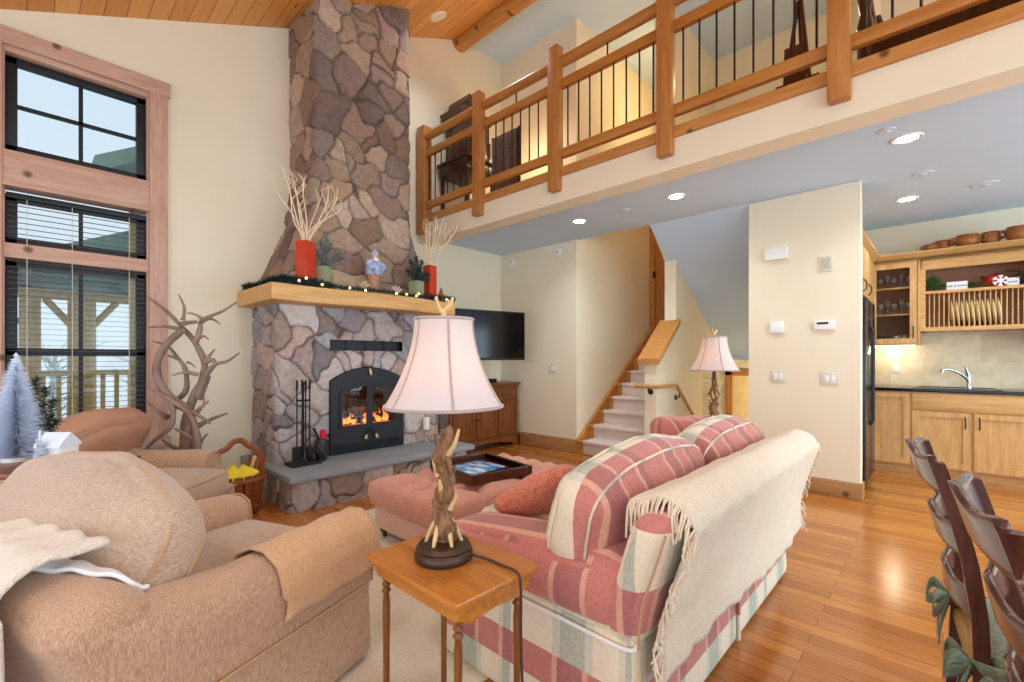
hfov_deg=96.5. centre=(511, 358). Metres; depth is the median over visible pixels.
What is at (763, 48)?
wall
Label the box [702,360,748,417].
wall
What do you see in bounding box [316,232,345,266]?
pine sprig
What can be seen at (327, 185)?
twig
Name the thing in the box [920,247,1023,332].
plate rack
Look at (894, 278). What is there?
wine glass
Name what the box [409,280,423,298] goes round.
vase
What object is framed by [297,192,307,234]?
twig
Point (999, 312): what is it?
dinner plate
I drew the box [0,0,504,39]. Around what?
ceiling
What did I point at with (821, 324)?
thermostat
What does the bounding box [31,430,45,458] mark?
tree
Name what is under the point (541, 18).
ceiling
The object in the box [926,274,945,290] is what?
pine sprig
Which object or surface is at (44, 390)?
pine sprig
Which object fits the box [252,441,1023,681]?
floor
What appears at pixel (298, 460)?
tool
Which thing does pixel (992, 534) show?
dining chair
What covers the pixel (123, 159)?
house wing
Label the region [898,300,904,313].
wine glass
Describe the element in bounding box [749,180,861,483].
wall pier
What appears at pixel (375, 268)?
figurine
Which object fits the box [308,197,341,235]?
twig
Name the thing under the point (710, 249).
ceiling
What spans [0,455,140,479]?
table
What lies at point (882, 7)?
wall
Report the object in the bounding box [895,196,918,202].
recessed light
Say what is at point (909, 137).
recessed light
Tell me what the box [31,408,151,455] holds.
cushion
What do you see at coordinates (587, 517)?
cushion
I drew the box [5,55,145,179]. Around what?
window
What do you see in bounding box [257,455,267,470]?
stick
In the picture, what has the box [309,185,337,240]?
twig
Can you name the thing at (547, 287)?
wall
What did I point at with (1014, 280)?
card
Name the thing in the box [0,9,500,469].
wall
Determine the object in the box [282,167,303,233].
twig
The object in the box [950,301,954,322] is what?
dinner plate
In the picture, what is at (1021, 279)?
pine sprig
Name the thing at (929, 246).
terracotta pot
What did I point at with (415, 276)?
pine sprig
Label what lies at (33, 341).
porch post
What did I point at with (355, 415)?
fire
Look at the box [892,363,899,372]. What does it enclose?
outlet
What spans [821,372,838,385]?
light switch
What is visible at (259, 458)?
stick
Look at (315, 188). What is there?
twig
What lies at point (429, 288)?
vase
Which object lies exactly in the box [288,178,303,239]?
twig
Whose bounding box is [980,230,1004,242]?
terracotta pot
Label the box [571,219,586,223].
recessed light
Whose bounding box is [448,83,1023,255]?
ceiling
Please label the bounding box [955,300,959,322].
dinner plate
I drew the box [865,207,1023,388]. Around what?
wall
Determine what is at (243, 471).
packet
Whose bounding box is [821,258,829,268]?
grille
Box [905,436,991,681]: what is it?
dining chair
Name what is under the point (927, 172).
ceiling sensor
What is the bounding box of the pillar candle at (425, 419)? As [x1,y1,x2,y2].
[423,417,428,429]
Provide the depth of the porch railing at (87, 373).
5.71 m
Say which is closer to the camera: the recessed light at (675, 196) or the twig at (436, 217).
the recessed light at (675, 196)
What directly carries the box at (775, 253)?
attached to the wall pier
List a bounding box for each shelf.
[877,286,917,292]
[877,313,917,317]
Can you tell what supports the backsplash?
attached to the wall at (910, 237)
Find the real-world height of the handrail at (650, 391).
0.894 m
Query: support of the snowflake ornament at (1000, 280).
on the plate rack at (934, 305)
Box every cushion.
[0,452,205,586]
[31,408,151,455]
[159,468,228,500]
[191,520,296,574]
[481,504,549,519]
[546,435,704,558]
[676,415,764,464]
[925,576,1007,681]
[980,677,993,681]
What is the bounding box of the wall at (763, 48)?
[652,0,856,133]
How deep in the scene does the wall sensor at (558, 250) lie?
6.19 m
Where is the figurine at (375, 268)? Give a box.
[365,249,385,292]
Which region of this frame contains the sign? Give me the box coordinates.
[946,281,967,289]
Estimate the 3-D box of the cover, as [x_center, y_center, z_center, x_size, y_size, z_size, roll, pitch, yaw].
[-0.740,0.731,1.706,0.236,0.235,0.506,0,0,23]
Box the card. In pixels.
[1007,277,1018,284]
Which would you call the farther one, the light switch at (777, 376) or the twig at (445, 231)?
the twig at (445, 231)
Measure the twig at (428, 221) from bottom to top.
0.751 m
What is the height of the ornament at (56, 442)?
0.150 m
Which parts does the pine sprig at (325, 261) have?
stem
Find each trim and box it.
[0,24,170,449]
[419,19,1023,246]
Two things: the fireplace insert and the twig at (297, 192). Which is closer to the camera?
the twig at (297, 192)
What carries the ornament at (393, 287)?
on the mantel beam at (265, 294)
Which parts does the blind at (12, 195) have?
lift cord, lift cord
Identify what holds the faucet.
on the countertop
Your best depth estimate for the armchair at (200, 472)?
3.07 m
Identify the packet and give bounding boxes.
[226,465,237,481]
[237,464,259,480]
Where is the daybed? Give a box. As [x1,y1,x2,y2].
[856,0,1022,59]
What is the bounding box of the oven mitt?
[319,429,326,438]
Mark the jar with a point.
(321, 446)
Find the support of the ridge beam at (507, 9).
attached to the ceiling at (541, 18)
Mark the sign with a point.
(960, 284)
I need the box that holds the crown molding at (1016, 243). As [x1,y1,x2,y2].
[873,238,1023,263]
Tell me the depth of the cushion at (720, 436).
2.32 m
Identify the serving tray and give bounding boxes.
[430,452,531,485]
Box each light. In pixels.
[430,11,445,21]
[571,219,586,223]
[666,193,685,199]
[875,345,915,346]
[891,132,923,144]
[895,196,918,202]
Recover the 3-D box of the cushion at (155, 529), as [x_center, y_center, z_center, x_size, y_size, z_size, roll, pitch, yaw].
[-1.365,0.576,1.446,0.875,0.521,0.448,0,0,23]
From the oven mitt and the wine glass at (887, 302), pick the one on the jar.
the oven mitt
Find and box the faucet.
[939,366,971,387]
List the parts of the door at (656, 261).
frame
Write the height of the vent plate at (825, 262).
0.140 m
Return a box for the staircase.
[576,319,680,455]
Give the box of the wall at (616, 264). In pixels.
[583,24,651,427]
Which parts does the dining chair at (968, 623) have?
post, post, rush seat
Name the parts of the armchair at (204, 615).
backrest, arm, arm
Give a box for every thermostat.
[770,321,783,332]
[814,320,834,329]
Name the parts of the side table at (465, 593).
leg, leg, leg, leg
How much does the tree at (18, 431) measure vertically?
0.520 m
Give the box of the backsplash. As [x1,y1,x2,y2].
[875,330,1023,388]
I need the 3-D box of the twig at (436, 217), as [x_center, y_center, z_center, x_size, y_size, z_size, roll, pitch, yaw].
[-0.832,-1.154,4.985,0.178,0.784,0.097,0,0,43]
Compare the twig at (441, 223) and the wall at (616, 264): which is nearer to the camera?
the twig at (441, 223)
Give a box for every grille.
[333,436,402,453]
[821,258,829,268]
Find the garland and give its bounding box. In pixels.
[241,272,455,302]
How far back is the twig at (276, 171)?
3.90 m
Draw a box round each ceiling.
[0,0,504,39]
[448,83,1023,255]
[473,0,853,86]
[650,204,748,355]
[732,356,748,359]
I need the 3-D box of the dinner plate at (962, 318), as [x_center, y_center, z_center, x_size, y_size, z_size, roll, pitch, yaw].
[4.808,-0.492,4.882,0.048,0.288,0.288,0,0,43]
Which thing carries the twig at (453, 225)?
in the vase at (429, 288)
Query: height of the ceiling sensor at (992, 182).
0.016 m
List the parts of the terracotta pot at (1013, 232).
handle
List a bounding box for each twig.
[271,171,301,239]
[281,166,302,234]
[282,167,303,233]
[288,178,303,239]
[291,173,305,239]
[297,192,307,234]
[299,173,306,239]
[307,188,322,237]
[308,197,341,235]
[308,202,333,239]
[309,185,331,238]
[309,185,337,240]
[425,224,428,264]
[428,221,434,264]
[429,216,436,264]
[430,217,443,264]
[431,223,445,264]
[432,231,450,264]
[433,224,448,260]
[433,225,456,264]
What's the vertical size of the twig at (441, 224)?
0.736 m
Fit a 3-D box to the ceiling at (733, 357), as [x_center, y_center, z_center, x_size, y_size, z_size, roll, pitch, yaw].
[3.532,-0.030,7.321,2.300,0.080,1.300,0,0,43]
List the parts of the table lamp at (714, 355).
antler stem, lamp shade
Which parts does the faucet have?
spout, lever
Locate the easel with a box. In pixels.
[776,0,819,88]
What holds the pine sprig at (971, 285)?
in the plate rack at (934, 305)
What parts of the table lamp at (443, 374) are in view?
lamp shade, antler stem, power cord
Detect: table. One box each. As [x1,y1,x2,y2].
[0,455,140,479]
[365,531,538,681]
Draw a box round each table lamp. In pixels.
[383,296,523,681]
[690,328,739,418]
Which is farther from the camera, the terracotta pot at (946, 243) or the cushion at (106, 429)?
the terracotta pot at (946, 243)
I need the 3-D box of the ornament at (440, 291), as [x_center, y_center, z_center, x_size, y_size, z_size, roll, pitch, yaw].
[-0.787,-0.717,5.070,0.090,0.150,0.088,0,0,43]
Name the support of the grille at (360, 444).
attached to the fireplace insert
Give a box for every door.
[649,225,664,334]
[725,370,748,420]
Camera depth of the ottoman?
2.92 m
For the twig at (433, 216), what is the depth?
4.99 m
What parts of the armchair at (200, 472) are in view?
arm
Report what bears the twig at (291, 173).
in the vase at (305, 249)
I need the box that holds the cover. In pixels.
[232,506,381,622]
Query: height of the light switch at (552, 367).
0.120 m
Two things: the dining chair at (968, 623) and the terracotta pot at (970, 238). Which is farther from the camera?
the terracotta pot at (970, 238)
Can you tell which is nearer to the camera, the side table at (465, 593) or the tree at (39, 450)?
the side table at (465, 593)
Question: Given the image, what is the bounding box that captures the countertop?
[875,385,1023,395]
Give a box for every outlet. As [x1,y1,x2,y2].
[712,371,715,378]
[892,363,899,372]
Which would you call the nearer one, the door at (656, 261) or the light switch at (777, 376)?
the light switch at (777, 376)
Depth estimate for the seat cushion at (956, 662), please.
1.12 m
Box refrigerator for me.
[862,297,874,485]
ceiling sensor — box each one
[877,127,895,134]
[912,170,933,176]
[971,180,999,187]
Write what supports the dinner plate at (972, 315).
in the plate rack at (934, 305)
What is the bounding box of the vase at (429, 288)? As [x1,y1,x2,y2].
[423,265,436,300]
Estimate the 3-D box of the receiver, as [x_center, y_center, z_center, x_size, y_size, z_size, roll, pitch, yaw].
[-0.445,0.302,6.327,0.234,0.055,0.440,0,0,43]
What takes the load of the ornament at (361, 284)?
on the mantel beam at (265, 294)
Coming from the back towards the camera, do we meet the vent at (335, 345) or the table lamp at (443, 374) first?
the vent at (335, 345)
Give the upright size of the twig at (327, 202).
0.704 m
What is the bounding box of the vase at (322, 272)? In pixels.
[316,265,330,288]
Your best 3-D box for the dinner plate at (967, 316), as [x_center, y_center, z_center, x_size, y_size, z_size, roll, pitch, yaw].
[4.836,-0.492,4.856,0.048,0.288,0.288,0,0,43]
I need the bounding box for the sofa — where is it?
[440,414,786,681]
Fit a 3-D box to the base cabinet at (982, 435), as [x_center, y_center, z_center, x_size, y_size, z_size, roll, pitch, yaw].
[4.756,0.787,4.734,0.930,0.885,0.626,0,0,43]
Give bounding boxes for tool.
[284,380,321,467]
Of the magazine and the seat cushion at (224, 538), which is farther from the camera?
the magazine
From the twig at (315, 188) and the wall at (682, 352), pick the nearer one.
the twig at (315, 188)
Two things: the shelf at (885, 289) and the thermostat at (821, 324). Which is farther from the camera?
the shelf at (885, 289)
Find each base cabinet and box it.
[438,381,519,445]
[875,390,910,472]
[910,392,1023,487]
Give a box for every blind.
[6,191,145,414]
[702,379,711,415]
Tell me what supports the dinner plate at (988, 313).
in the plate rack at (934, 305)
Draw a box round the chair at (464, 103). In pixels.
[437,93,491,209]
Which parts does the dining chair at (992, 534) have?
post, post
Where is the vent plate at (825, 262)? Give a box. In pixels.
[819,255,832,271]
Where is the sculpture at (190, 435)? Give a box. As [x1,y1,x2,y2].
[145,294,239,449]
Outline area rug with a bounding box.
[334,508,488,681]
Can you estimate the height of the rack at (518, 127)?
1.060 m
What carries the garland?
on the mantel beam at (265, 294)
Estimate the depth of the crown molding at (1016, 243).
4.79 m
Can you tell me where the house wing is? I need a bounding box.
[92,147,143,407]
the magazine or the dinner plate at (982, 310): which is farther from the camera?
the dinner plate at (982, 310)
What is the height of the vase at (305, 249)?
0.400 m
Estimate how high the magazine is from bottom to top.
0.010 m
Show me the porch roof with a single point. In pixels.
(93, 292)
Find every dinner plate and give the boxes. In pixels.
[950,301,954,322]
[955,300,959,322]
[960,300,964,322]
[965,299,969,322]
[970,299,975,325]
[975,299,980,324]
[980,298,985,322]
[986,298,991,323]
[991,298,996,322]
[997,297,1001,323]
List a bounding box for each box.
[765,246,787,261]
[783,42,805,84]
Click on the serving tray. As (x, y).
(513, 469)
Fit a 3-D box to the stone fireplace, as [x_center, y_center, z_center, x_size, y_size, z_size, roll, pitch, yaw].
[-1.504,-1.520,4.688,1.240,5.500,1.960,0,0,43]
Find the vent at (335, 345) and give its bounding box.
[329,340,399,350]
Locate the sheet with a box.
[31,558,149,589]
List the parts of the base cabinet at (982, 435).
door, drawer, door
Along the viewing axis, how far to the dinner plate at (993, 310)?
4.66 m
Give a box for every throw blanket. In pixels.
[0,517,109,681]
[625,429,821,681]
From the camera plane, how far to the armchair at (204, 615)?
1.32 m
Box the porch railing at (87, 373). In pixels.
[20,369,128,419]
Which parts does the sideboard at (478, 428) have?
door, door, drawer, door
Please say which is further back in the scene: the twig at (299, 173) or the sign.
the sign
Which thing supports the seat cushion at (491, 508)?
on the sofa
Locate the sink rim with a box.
[914,386,1001,390]
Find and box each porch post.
[18,296,40,419]
[42,298,118,415]
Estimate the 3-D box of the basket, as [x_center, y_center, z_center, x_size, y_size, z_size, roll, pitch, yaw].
[-2.181,0.922,3.635,0.376,0.587,0.412,0,0,43]
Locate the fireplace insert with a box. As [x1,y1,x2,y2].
[327,367,403,455]
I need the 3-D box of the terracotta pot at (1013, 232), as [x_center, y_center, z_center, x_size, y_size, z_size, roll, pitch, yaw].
[5.018,-1.240,4.520,0.199,0.139,0.203,0,0,-4]
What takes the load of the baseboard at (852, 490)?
attached to the wall pier
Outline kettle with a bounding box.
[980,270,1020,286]
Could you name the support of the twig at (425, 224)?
in the vase at (429, 288)
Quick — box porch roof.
[18,231,128,304]
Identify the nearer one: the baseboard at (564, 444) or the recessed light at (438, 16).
the recessed light at (438, 16)
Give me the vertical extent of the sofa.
0.898 m
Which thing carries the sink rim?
on the countertop
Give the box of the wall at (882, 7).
[857,0,936,24]
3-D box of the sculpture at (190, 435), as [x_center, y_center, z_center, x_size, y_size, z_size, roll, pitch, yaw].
[-2.573,0.349,3.660,0.879,1.761,0.319,0,0,-5]
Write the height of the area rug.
0.016 m
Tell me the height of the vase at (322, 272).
0.200 m
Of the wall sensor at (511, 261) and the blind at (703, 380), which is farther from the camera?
the blind at (703, 380)
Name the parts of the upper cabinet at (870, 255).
door, door, crown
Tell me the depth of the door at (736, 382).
7.70 m
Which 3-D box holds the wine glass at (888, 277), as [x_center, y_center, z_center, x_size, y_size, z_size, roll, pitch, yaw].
[4.385,-0.893,5.335,0.056,0.170,0.055,0,0,43]
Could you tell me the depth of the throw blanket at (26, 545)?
1.15 m
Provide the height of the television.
0.635 m
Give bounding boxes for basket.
[217,438,266,512]
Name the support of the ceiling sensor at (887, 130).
attached to the ceiling at (967, 142)
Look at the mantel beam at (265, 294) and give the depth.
4.21 m
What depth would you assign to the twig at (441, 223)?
5.02 m
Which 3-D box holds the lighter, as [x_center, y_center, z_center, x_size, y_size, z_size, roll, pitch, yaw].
[-1.776,0.687,4.151,0.071,0.132,0.022,0,0,-22]
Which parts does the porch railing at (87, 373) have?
rail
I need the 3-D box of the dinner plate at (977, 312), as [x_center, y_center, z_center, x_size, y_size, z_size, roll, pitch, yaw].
[4.891,-0.492,4.803,0.048,0.288,0.288,0,0,43]
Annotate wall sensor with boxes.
[509,259,514,265]
[555,248,560,255]
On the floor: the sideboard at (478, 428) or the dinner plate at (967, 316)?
the sideboard at (478, 428)
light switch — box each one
[549,364,556,372]
[771,370,785,382]
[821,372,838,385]
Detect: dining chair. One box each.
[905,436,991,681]
[947,472,1023,681]
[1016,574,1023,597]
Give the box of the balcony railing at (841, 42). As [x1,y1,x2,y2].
[417,0,1023,234]
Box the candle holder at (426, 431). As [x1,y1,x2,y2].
[423,429,429,441]
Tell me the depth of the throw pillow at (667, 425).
2.74 m
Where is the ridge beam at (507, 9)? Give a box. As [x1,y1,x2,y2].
[452,0,536,52]
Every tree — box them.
[0,353,54,462]
[18,331,105,422]
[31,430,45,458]
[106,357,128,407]
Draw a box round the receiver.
[488,378,496,382]
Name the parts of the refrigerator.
door, handle, door, handle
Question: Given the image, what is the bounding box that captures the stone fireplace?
[240,0,474,512]
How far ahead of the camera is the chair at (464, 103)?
5.94 m
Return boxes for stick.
[246,455,251,465]
[250,455,256,467]
[254,456,261,468]
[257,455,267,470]
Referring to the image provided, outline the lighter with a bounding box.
[312,427,319,438]
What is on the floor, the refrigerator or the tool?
the refrigerator
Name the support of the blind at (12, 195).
attached to the window at (140, 314)
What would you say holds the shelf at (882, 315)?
attached to the upper cabinet at (905, 324)
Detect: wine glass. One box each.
[884,301,890,314]
[885,275,890,287]
[891,277,896,287]
[898,273,904,286]
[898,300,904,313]
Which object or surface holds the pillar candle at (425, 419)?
on the candle holder at (426, 431)
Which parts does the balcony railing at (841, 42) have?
post, rail, rail, rail, post, rail, rail, rail, post, rail, rail, rail, post, rail, rail, rail, post, rail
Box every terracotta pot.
[920,244,942,249]
[931,239,954,248]
[950,233,985,245]
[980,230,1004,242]
[999,225,1023,239]
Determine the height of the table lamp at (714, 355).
0.831 m
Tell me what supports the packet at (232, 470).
in the basket
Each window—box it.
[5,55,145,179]
[5,193,145,259]
[5,259,145,412]
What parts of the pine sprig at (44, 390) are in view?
stem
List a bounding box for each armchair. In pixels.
[0,407,236,500]
[0,451,373,681]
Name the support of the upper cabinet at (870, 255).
attached to the wall at (910, 237)
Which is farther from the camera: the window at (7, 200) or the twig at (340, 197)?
the twig at (340, 197)
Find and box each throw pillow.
[494,464,575,516]
[650,415,705,435]
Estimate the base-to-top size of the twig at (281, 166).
0.882 m
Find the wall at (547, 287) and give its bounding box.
[501,17,582,439]
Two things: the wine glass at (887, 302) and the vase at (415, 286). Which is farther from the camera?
the wine glass at (887, 302)
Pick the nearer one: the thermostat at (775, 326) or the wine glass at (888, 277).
the thermostat at (775, 326)
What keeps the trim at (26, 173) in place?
attached to the wall at (229, 101)
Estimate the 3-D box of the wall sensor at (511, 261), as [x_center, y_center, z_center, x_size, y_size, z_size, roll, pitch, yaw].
[-0.009,-1.440,6.793,0.110,0.110,0.024,0,0,43]
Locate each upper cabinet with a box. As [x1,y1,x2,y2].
[862,229,879,303]
[874,259,920,345]
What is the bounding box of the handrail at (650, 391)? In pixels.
[634,384,694,414]
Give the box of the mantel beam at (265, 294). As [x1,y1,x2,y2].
[237,282,454,315]
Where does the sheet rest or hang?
on the armchair at (204, 615)
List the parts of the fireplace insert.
door, door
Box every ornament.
[33,432,81,454]
[359,281,369,291]
[392,285,401,294]
[438,288,444,301]
[993,275,1008,285]
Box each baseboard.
[517,431,575,452]
[804,476,864,499]
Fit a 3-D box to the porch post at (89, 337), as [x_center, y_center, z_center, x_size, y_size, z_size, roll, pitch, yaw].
[-5.629,0.198,5.983,0.290,1.964,0.745,0,0,43]
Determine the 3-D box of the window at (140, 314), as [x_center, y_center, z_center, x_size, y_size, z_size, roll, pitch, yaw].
[-3.424,-0.036,3.628,0.060,1.382,0.805,0,0,43]
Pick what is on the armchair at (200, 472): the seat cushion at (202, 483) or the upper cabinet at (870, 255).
the seat cushion at (202, 483)
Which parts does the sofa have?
arm, backrest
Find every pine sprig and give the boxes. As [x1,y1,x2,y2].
[26,375,65,455]
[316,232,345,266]
[405,256,431,283]
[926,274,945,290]
[968,282,989,287]
[1017,273,1023,283]
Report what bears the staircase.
on the floor
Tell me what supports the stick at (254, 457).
in the basket
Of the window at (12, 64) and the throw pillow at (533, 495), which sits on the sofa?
the throw pillow at (533, 495)
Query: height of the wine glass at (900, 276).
0.170 m
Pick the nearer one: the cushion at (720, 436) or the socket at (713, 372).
the cushion at (720, 436)
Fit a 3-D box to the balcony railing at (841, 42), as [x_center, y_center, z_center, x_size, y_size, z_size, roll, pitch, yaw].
[2.171,-2.260,2.814,9.100,1.360,0.325,0,0,43]
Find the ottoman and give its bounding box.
[368,453,555,539]
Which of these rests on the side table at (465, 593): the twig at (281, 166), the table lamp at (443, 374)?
the table lamp at (443, 374)
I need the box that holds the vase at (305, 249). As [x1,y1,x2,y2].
[296,240,315,286]
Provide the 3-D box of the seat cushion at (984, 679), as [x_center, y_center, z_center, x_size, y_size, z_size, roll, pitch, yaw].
[1.060,0.794,0.670,0.491,0.219,0.484,0,0,39]
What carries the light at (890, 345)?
attached to the upper cabinet at (905, 324)
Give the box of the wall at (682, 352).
[645,0,714,434]
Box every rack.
[492,125,520,181]
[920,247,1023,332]
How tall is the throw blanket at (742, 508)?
0.603 m
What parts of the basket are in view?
handle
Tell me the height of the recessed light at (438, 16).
0.100 m
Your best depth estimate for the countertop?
4.68 m
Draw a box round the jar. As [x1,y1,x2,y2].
[314,439,328,460]
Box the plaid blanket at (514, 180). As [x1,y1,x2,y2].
[492,128,521,190]
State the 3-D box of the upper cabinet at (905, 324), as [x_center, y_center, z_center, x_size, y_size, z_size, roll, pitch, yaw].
[4.398,-0.627,5.265,0.460,0.945,0.364,0,0,43]
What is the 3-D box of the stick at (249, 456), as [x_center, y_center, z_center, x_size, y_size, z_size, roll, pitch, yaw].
[-2.154,0.900,3.707,0.032,0.227,0.133,0,0,4]
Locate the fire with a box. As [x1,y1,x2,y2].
[343,406,389,425]
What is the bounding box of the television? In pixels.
[454,308,524,359]
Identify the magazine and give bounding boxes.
[452,460,504,474]

